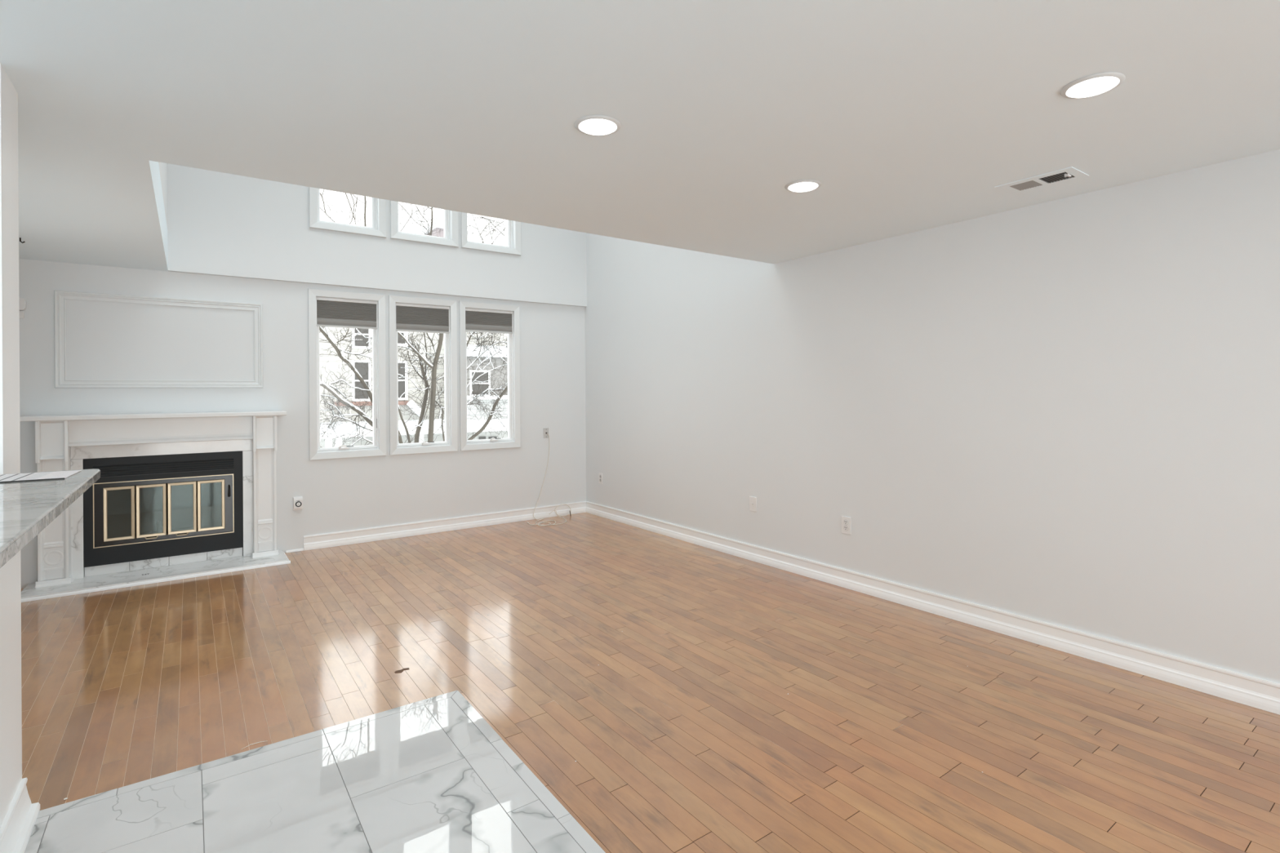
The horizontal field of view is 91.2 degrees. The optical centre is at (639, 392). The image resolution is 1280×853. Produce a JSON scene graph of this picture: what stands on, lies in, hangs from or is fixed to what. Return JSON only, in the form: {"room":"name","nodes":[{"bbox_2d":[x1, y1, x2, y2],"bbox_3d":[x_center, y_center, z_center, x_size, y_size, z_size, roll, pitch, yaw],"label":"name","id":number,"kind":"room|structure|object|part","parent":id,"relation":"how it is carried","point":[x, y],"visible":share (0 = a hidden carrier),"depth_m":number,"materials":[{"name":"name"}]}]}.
{"room":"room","nodes":[
{"label":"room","id":0,"kind":"room"},
{"bbox_2d":[0,62,22,827],"bbox_3d":[-1.302,0.190,0.956,0.120,2.300,2.475,0,0,-36],"label":"wall","id":1,"kind":"structure","parent":0,"point":[10,440],"depth_m":1.88,"materials":[{"name":"paint"}]},
{"bbox_2d":[0,777,39,852],"bbox_3d":[-1.227,1.279,1.001,0.042,0.112,2.473,0,0,-36],"label":"baseboard","id":2,"kind":"structure","parent":1,"relation":"attached to","point":[17,826],"depth_m":1.87,"materials":[{"name":"paint"}]},
{"bbox_2d":[0,468,100,568],"bbox_3d":[-1.305,0.242,0.754,0.799,0.026,2.310,0,0,-36],"label":"countertop","id":3,"kind":"structure","parent":1,"relation":"on","point":[27,508],"depth_m":1.30,"materials":[{"name":"grey stone"}]},
{"bbox_2d":[0,470,81,482],"bbox_3d":[-1.716,0.232,1.692,0.279,0.003,0.217,0,0,-33],"label":"paper sheet","id":4,"kind":"object","parent":3,"relation":"on","point":[60,474],"visible":1,"depth_m":1.72,"materials":[{"name":"white paper"}]},
{"bbox_2d":[158,161,167,226],"bbox_3d":[-2.889,-2.418,3.669,0.120,2.350,3.024,0,0,-36],"label":"wall","id":5,"kind":"structure","parent":0,"point":[162,166],"depth_m":4.25,"materials":[{"name":"paint"}]},
{"bbox_2d":[18,258,586,588],"bbox_3d":[-2.677,0.208,5.640,4.975,2.300,0.160,0,0,-36],"label":"wall","id":6,"kind":"structure","parent":0,"point":[105,340],"depth_m":5.32,"materials":[{"name":"paint"}]},
{"bbox_2d":[18,297,26,318],"bbox_3d":[-4.323,-0.591,4.336,0.108,0.150,0.045,0,0,-36],"label":"sensor box","id":7,"kind":"object","parent":6,"relation":"attached to","point":[22,302],"visible":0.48,"depth_m":4.34,"materials":[{"name":"white plastic"}]},
{"bbox_2d":[53,289,262,388],"bbox_3d":[-3.652,-0.381,4.832,1.278,0.700,0.020,0,0,-36],"label":"trim","id":8,"kind":"structure","parent":6,"relation":"attached to","point":[60,297],"depth_m":4.72,"materials":[{"name":"paint"}]},
{"bbox_2d":[285,548,303,552],"bbox_3d":[-2.939,1.351,5.336,0.132,0.018,0.014,0,0,-36],"label":"trim","id":9,"kind":"structure","parent":6,"relation":"attached to","point":[299,549],"depth_m":5.33,"materials":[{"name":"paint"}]},
{"bbox_2d":[293,496,302,510],"bbox_3d":[-2.914,0.951,5.339,0.072,0.114,0.042,0,0,-36],"label":"wall outlet","id":10,"kind":"object","parent":6,"relation":"attached to","point":[297,501],"visible":1,"depth_m":5.33,"materials":[{"name":"white plastic"}]},
{"bbox_2d":[307,288,386,460],"bbox_3d":[-2.632,-0.154,5.632,0.633,1.481,0.133,0,0,-36],"label":"window","id":11,"kind":"structure","parent":6,"relation":"in","point":[379,405],"depth_m":5.59,"materials":[{"name":"paint"}]},
{"bbox_2d":[315,297,377,328],"bbox_3d":[-2.626,-0.706,5.619,0.505,0.255,0.032,0,0,-36],"label":"window shade","id":12,"kind":"object","parent":11,"relation":"attached to","point":[331,312],"visible":1,"depth_m":5.61,"materials":[{"name":"grey fabric"}]},
{"bbox_3d":[-2.625,-0.586,5.619,0.505,0.015,0.024,0,0,-36],"label":"rail","id":13,"kind":"part","parent":12,"relation":"part of","materials":[{"name":"grey plastic"}]},
{"bbox_3d":[-2.644,-0.155,5.649,0.493,1.339,0.052,0,0,-36],"label":"sash","id":14,"kind":"part","parent":11,"relation":"part of","materials":[{"name":"clear glass"}]},
{"bbox_2d":[388,294,457,455],"bbox_3d":[-2.090,-0.158,6.022,0.638,1.481,0.133,0,0,-36],"label":"window","id":15,"kind":"structure","parent":6,"relation":"in","point":[451,381],"depth_m":6.04,"materials":[{"name":"paint"}]},
{"bbox_3d":[-2.102,-0.159,6.038,0.498,1.339,0.052,0,0,-36],"label":"sash","id":16,"kind":"part","parent":15,"relation":"part of","materials":[{"name":"clear glass"}]},
{"bbox_2d":[395,302,449,333],"bbox_3d":[-2.084,-0.706,6.008,0.510,0.262,0.032,0,0,-36],"label":"window shade","id":17,"kind":"object","parent":15,"relation":"attached to","point":[412,317],"visible":1,"depth_m":6.00,"materials":[{"name":"grey fabric"}]},
{"bbox_3d":[-2.083,-0.582,6.008,0.510,0.015,0.024,0,0,-36],"label":"rail","id":18,"kind":"part","parent":17,"relation":"part of","materials":[{"name":"grey plastic"}]},
{"bbox_2d":[303,501,586,551],"bbox_3d":[-1.741,1.290,6.195,2.818,0.122,0.018,0,0,-36],"label":"baseboard","id":19,"kind":"structure","parent":6,"relation":"attached to","point":[399,531],"depth_m":6.02,"materials":[{"name":"paint"}]},
{"bbox_2d":[458,300,520,451],"bbox_3d":[-1.549,-0.162,6.411,0.640,1.481,0.133,0,0,-36],"label":"window","id":20,"kind":"structure","parent":6,"relation":"in","point":[513,433],"depth_m":6.50,"materials":[{"name":"paint"}]},
{"bbox_3d":[-1.561,-0.163,6.428,0.500,1.339,0.052,0,0,-36],"label":"sash","id":21,"kind":"part","parent":20,"relation":"part of","materials":[{"name":"clear glass"}]},
{"bbox_2d":[465,307,512,333],"bbox_3d":[-1.543,-0.725,6.398,0.512,0.231,0.032,0,0,-36],"label":"window shade","id":22,"kind":"object","parent":20,"relation":"attached to","point":[477,320],"visible":1,"depth_m":6.39,"materials":[{"name":"grey fabric"}]},
{"bbox_3d":[-1.542,-0.617,6.398,0.512,0.016,0.024,0,0,-36],"label":"rail","id":23,"kind":"part","parent":22,"relation":"part of","materials":[{"name":"grey plastic"}]},
{"bbox_2d":[542,427,548,438],"bbox_3d":[-1.010,0.440,6.732,0.064,0.109,0.009,0,0,-36],"label":"cable plate","id":24,"kind":"object","parent":6,"relation":"attached to","point":[545,430],"visible":1,"depth_m":6.73,"materials":[{"name":"grey plastic"}]},
{"bbox_2d":[527,433,571,526],"bbox_3d":[-0.909,0.892,6.549,0.568,0.908,0.404,0,0,-36],"label":"coaxial cable","id":25,"kind":"object","parent":24,"relation":"hanging from","point":[554,510],"visible":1,"depth_m":6.64,"materials":[{"name":"white plastic"}]},
{"bbox_2d":[24,690,605,852],"bbox_3d":[-0.895,1.341,-1.169,4.767,0.024,6.363,0,0,-36],"label":"floor","id":26,"kind":"structure","parent":0,"point":[298,804],"depth_m":2.04,"materials":[{"name":"stone"}]},
{"bbox_2d":[167,163,586,306],"bbox_3d":[-2.180,-2.270,5.986,3.736,2.650,0.208,0,0,-36],"label":"wall","id":27,"kind":"structure","parent":0,"point":[220,224],"depth_m":5.44,"materials":[{"name":"paint"}]},
{"bbox_2d":[309,186,386,237],"bbox_3d":[-2.628,-2.258,5.612,0.627,1.688,0.166,0,0,-36],"label":"window","id":28,"kind":"structure","parent":27,"relation":"in","point":[315,222],"depth_m":5.57,"materials":[{"name":"paint"}]},
{"bbox_3d":[-2.650,-2.259,5.642,0.487,1.546,0.052,0,0,-36],"label":"sash","id":29,"kind":"part","parent":28,"relation":"part of","materials":[{"name":"clear glass"}]},
{"bbox_3d":[-2.649,-2.258,5.641,0.507,1.568,0.095,0,0,-36],"label":"frame","id":30,"kind":"part","parent":28,"relation":"part of","materials":[{"name":"white plastic"}]},
{"bbox_2d":[390,200,458,247],"bbox_3d":[-2.084,-2.262,6.003,0.633,1.688,0.166,0,0,-36],"label":"window","id":31,"kind":"structure","parent":27,"relation":"in","point":[395,233],"depth_m":6.00,"materials":[{"name":"paint"}]},
{"bbox_3d":[-2.106,-2.263,6.033,0.493,1.546,0.052,0,0,-36],"label":"sash","id":32,"kind":"part","parent":31,"relation":"part of","materials":[{"name":"clear glass"}]},
{"bbox_3d":[-2.105,-2.261,6.032,0.513,1.568,0.095,0,0,-36],"label":"frame","id":33,"kind":"part","parent":31,"relation":"part of","materials":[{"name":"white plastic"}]},
{"bbox_2d":[461,212,521,255],"bbox_3d":[-1.544,-2.265,6.391,0.631,1.688,0.166,0,0,-36],"label":"window","id":34,"kind":"structure","parent":27,"relation":"in","point":[465,243],"depth_m":6.39,"materials":[{"name":"paint"}]},
{"bbox_3d":[-1.566,-2.266,6.421,0.491,1.546,0.052,0,0,-36],"label":"sash","id":35,"kind":"part","parent":34,"relation":"part of","materials":[{"name":"clear glass"}]},
{"bbox_3d":[-1.565,-2.265,6.420,0.511,1.568,0.095,0,0,-36],"label":"frame","id":36,"kind":"part","parent":34,"relation":"part of","materials":[{"name":"white plastic"}]},
{"bbox_2d":[0,0,1279,271],"bbox_3d":[-0.807,-1.114,0.945,7.405,0.300,9.663,0,0,-36],"label":"ceiling","id":37,"kind":"structure","parent":0,"point":[908,116],"depth_m":2.11,"materials":[{"name":"paint"}]},
{"bbox_2d":[574,115,621,135],"bbox_3d":[-0.153,-0.959,2.268,0.169,0.015,0.169,0,0,-36],"label":"recessed light","id":38,"kind":"object","parent":37,"relation":"in","point":[593,125],"visible":1,"depth_m":2.24,"materials":[{"name":"white plastic"}]},
{"bbox_2d":[784,179,822,191],"bbox_3d":[0.768,-0.965,2.949,0.169,0.015,0.169,0,0,-36],"label":"recessed light","id":39,"kind":"object","parent":37,"relation":"in","point":[802,185],"visible":1,"depth_m":2.92,"materials":[{"name":"white plastic"}]},
{"bbox_2d":[994,166,1088,194],"bbox_3d":[1.862,-0.975,2.911,0.191,0.014,0.322,0,0,-36],"label":"ceiling vent","id":40,"kind":"object","parent":37,"relation":"in","point":[1071,173],"visible":1,"depth_m":2.90,"materials":[{"name":"metal"}]},
{"bbox_2d":[1060,71,1125,98],"bbox_3d":[1.444,-0.972,2.000,0.169,0.015,0.169,0,0,-36],"label":"recessed light","id":41,"kind":"object","parent":37,"relation":"in","point":[1096,84],"visible":1,"depth_m":1.98,"materials":[{"name":"white plastic"}]},
{"bbox_2d":[21,512,1279,852],"bbox_3d":[0.248,1.354,1.685,4.855,0.050,9.663,0,0,-36],"label":"floor","id":42,"kind":"structure","parent":0,"point":[601,811],"depth_m":2.73,"materials":[{"name":"brown wood"}]},
{"bbox_2d":[21,550,290,602],"bbox_3d":[-3.525,1.348,4.669,1.572,0.030,0.411,0,0,-36],"label":"hearth slab","id":43,"kind":"object","parent":42,"relation":"on","point":[92,584],"visible":0.91,"depth_m":4.57,"materials":[{"name":"white stone"}]},
{"bbox_2d":[19,410,286,588],"bbox_3d":[-3.581,0.747,4.743,1.565,1.172,0.232,0,0,-36],"label":"fireplace mantel","id":44,"kind":"object","parent":43,"relation":"on","point":[55,435],"visible":0.98,"depth_m":4.65,"materials":[{"name":"paint"}]},
{"bbox_3d":[-4.056,0.330,4.322,0.120,0.264,0.038,0,0,-36],"label":"capital panel","id":45,"kind":"part","parent":44,"relation":"part of","materials":[{"name":"paint"}]},
{"bbox_2d":[19,410,286,422],"bbox_3d":[-3.585,0.178,4.744,1.565,0.033,0.232,0,0,-36],"label":"shelf","id":46,"kind":"object","parent":44,"relation":"attached to","point":[149,417],"depth_m":4.66,"materials":[{"name":"paint"}]},
{"bbox_3d":[-3.030,0.323,5.060,0.120,0.264,0.038,0,0,-36],"label":"capital panel","id":47,"kind":"part","parent":44,"relation":"part of","materials":[{"name":"paint"}]},
{"bbox_2d":[70,439,253,579],"bbox_3d":[-3.623,0.859,4.810,1.107,0.951,0.072,0,0,-36],"label":"fireplace surround","id":48,"kind":"object","parent":43,"relation":"on","point":[77,454],"visible":0.8,"depth_m":4.75,"materials":[{"name":"white stone"}]},
{"bbox_2d":[83,450,243,567],"bbox_3d":[-3.752,0.871,4.985,0.968,0.780,0.535,0,0,-36],"label":"fireplace insert","id":49,"kind":"object","parent":48,"relation":"attached to","point":[131,494],"visible":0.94,"depth_m":4.89,"materials":[{"name":"black metal"}]},
{"bbox_3d":[-3.841,0.895,4.619,0.178,0.393,0.012,0,0,-36],"label":"glass door","id":50,"kind":"part","parent":49,"relation":"part of","materials":[{"name":"clear glass"}]},
{"bbox_3d":[-3.689,0.894,4.728,0.179,0.393,0.012,0,0,-36],"label":"glass door","id":51,"kind":"part","parent":49,"relation":"part of","materials":[{"name":"glass"}]},
{"bbox_3d":[-3.619,0.544,4.790,0.858,0.011,0.007,0,0,-36],"label":"louver blade","id":52,"kind":"part","parent":49,"relation":"part of","materials":[{"name":"black metal"}]},
{"bbox_3d":[-3.613,0.894,4.785,0.856,0.470,0.008,0,0,-36],"label":"brass trim","id":53,"kind":"part","parent":49,"relation":"part of","materials":[{"name":"gold metal"}]},
{"bbox_3d":[-3.619,0.561,4.790,0.858,0.011,0.007,0,0,-36],"label":"louver blade","id":54,"kind":"part","parent":49,"relation":"part of","materials":[{"name":"black metal"}]},
{"bbox_3d":[-3.618,0.579,4.790,0.858,0.011,0.007,0,0,-36],"label":"louver blade","id":55,"kind":"part","parent":49,"relation":"part of","materials":[{"name":"black metal"}]},
{"bbox_3d":[-3.618,0.596,4.790,0.858,0.011,0.007,0,0,-36],"label":"louver blade","id":56,"kind":"part","parent":49,"relation":"part of","materials":[{"name":"black metal"}]},
{"bbox_3d":[-3.618,0.613,4.790,0.858,0.011,0.007,0,0,-36],"label":"louver blade","id":57,"kind":"part","parent":49,"relation":"part of","materials":[{"name":"black metal"}]},
{"bbox_2d":[134,526,205,535],"bbox_3d":[-3.835,1.169,5.104,0.482,0.105,0.101,0,0,-34],"label":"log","id":58,"kind":"object","parent":49,"relation":"in","point":[192,527],"visible":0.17,"depth_m":5.10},
{"bbox_3d":[-3.536,0.893,4.838,0.180,0.393,0.012,0,0,-36],"label":"glass door","id":59,"kind":"part","parent":49,"relation":"part of","materials":[{"name":"glass"}]},
{"bbox_3d":[-3.386,0.892,4.946,0.178,0.393,0.012,0,0,-36],"label":"glass door","id":60,"kind":"part","parent":49,"relation":"part of","materials":[{"name":"glass"}]},
{"bbox_3d":[-3.289,0.790,5.013,0.018,0.094,0.027,0,0,-36],"label":"damper lever","id":61,"kind":"part","parent":49,"relation":"part of","materials":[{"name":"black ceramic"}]},
{"bbox_2d":[394,667,408,673],"bbox_3d":[-1.145,1.341,3.016,0.070,0.001,0.037,0,0,-44],"label":"flake","id":62,"kind":"object","parent":42,"relation":"on","point":[406,668],"visible":1,"depth_m":3.02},
{"bbox_2d":[584,149,1279,683],"bbox_3d":[2.230,-1.135,3.166,0.120,5.000,9.923,0,0,-36],"label":"wall","id":63,"kind":"structure","parent":0,"point":[1064,412],"depth_m":3.42,"materials":[{"name":"paint"}]},
{"bbox_2d":[598,472,602,484],"bbox_3d":[-0.425,0.933,6.767,0.010,0.116,0.074,0,0,-36],"label":"wall outlet","id":64,"kind":"object","parent":63,"relation":"attached to","point":[600,475],"visible":1,"depth_m":6.76,"materials":[{"name":"white plastic"}]},
{"bbox_2d":[749,496,756,511],"bbox_3d":[0.888,0.882,4.936,0.014,0.114,0.074,0,0,-36],"label":"blank plate","id":65,"kind":"object","parent":63,"relation":"attached to","point":[753,500],"visible":1,"depth_m":4.93,"materials":[{"name":"white plastic"}]},
{"bbox_2d":[841,515,851,534],"bbox_3d":[1.394,0.901,4.236,0.010,0.116,0.074,0,0,-36],"label":"wall outlet","id":66,"kind":"object","parent":63,"relation":"attached to","point":[846,521],"visible":1,"depth_m":4.23,"materials":[{"name":"white plastic"}]},
{"bbox_2d":[586,501,1279,715],"bbox_3d":[2.216,1.254,3.090,0.018,0.122,9.645,0,0,-36],"label":"baseboard","id":67,"kind":"structure","parent":63,"relation":"attached to","point":[1241,688],"depth_m":3.38,"materials":[{"name":"paint"}]},
{"label":"outside","id":68,"kind":"structure","parent":0,"visible":0},
{"bbox_3d":[-11.213,4.771,32.771,70.000,0.200,53.637,0,0,-36],"label":"ground","id":69,"kind":"structure","parent":68,"visible":0},
{"bbox_2d":[319,189,477,447],"bbox_3d":[-3.898,0.778,9.408,3.002,7.794,1.420,0,0,-42],"label":"bare tree","id":70,"kind":"object","parent":69,"relation":"on","point":[411,346],"visible":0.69,"depth_m":9.31,"materials":[{"name":"grey plant"}]},
{"bbox_2d":[319,326,507,447],"bbox_3d":[-9.144,-0.528,27.904,13.238,10.349,11.020,0,0,-36],"label":"outdoor view","id":71,"kind":"structure","parent":69,"relation":"on","point":[331,361],"depth_m":24.39,"materials":[{"name":"beige"}]},
{"bbox_3d":[-10.192,3.064,20.534,0.180,3.157,0.180,0,0,-36],"label":"porch post","id":72,"kind":"part","parent":71,"relation":"part of","materials":[{"name":"white"}]},
{"bbox_3d":[-9.956,3.063,20.704,0.180,3.157,0.180,0,0,-36],"label":"porch post","id":73,"kind":"part","parent":71,"relation":"part of","materials":[{"name":"white"}]},
{"bbox_3d":[-10.785,-0.446,24.252,0.502,1.410,0.028,0,0,-36],"label":"pane","id":74,"kind":"part","parent":71,"relation":"part of","materials":[{"name":"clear glass"}]},
{"bbox_3d":[-10.790,-2.241,24.262,0.506,0.925,0.028,0,0,-36],"label":"pane","id":75,"kind":"part","parent":71,"relation":"part of","materials":[{"name":"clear glass"}]},
{"bbox_3d":[-9.814,0.867,24.881,2.155,0.727,0.110,0,0,-36],"label":"grey panel","id":76,"kind":"part","parent":71,"relation":"part of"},
{"bbox_3d":[-9.675,-2.413,25.064,0.519,0.933,0.028,0,0,-36],"label":"pane","id":77,"kind":"part","parent":71,"relation":"part of","materials":[{"name":"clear glass"}]},
{"bbox_3d":[-9.671,-0.472,25.053,0.515,1.391,0.028,0,0,-36],"label":"pane","id":78,"kind":"part","parent":71,"relation":"part of","materials":[{"name":"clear glass"}]},
{"bbox_3d":[-7.792,3.048,22.260,0.180,3.157,0.180,0,0,-36],"label":"porch post","id":79,"kind":"part","parent":71,"relation":"part of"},
{"bbox_3d":[-6.511,-0.359,25.477,0.707,0.906,0.028,0,0,-36],"label":"pane","id":80,"kind":"part","parent":71,"relation":"part of","materials":[{"name":"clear glass"}]},
{"bbox_2d":[418,221,443,237],"bbox_3d":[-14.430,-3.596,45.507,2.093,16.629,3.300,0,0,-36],"label":"house","id":81,"kind":"structure","parent":69,"relation":"on","point":[441,233],"depth_m":44.15,"materials":[{"name":"brick"}]},
{"bbox_2d":[398,202,506,358],"bbox_3d":[-3.808,0.177,13.179,3.078,9.007,1.768,0,0,-36],"label":"bare tree","id":82,"kind":"object","parent":69,"relation":"on","point":[402,207],"visible":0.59,"depth_m":13.15,"materials":[{"name":"grey plant"}]},
{"bbox_2d":[435,331,507,439],"bbox_3d":[-2.943,1.518,10.883,2.279,6.342,1.083,0,0,-36],"label":"bare tree","id":83,"kind":"object","parent":69,"relation":"on","point":[505,389],"visible":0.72,"depth_m":11.09,"materials":[{"name":"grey plant"}]}
]}

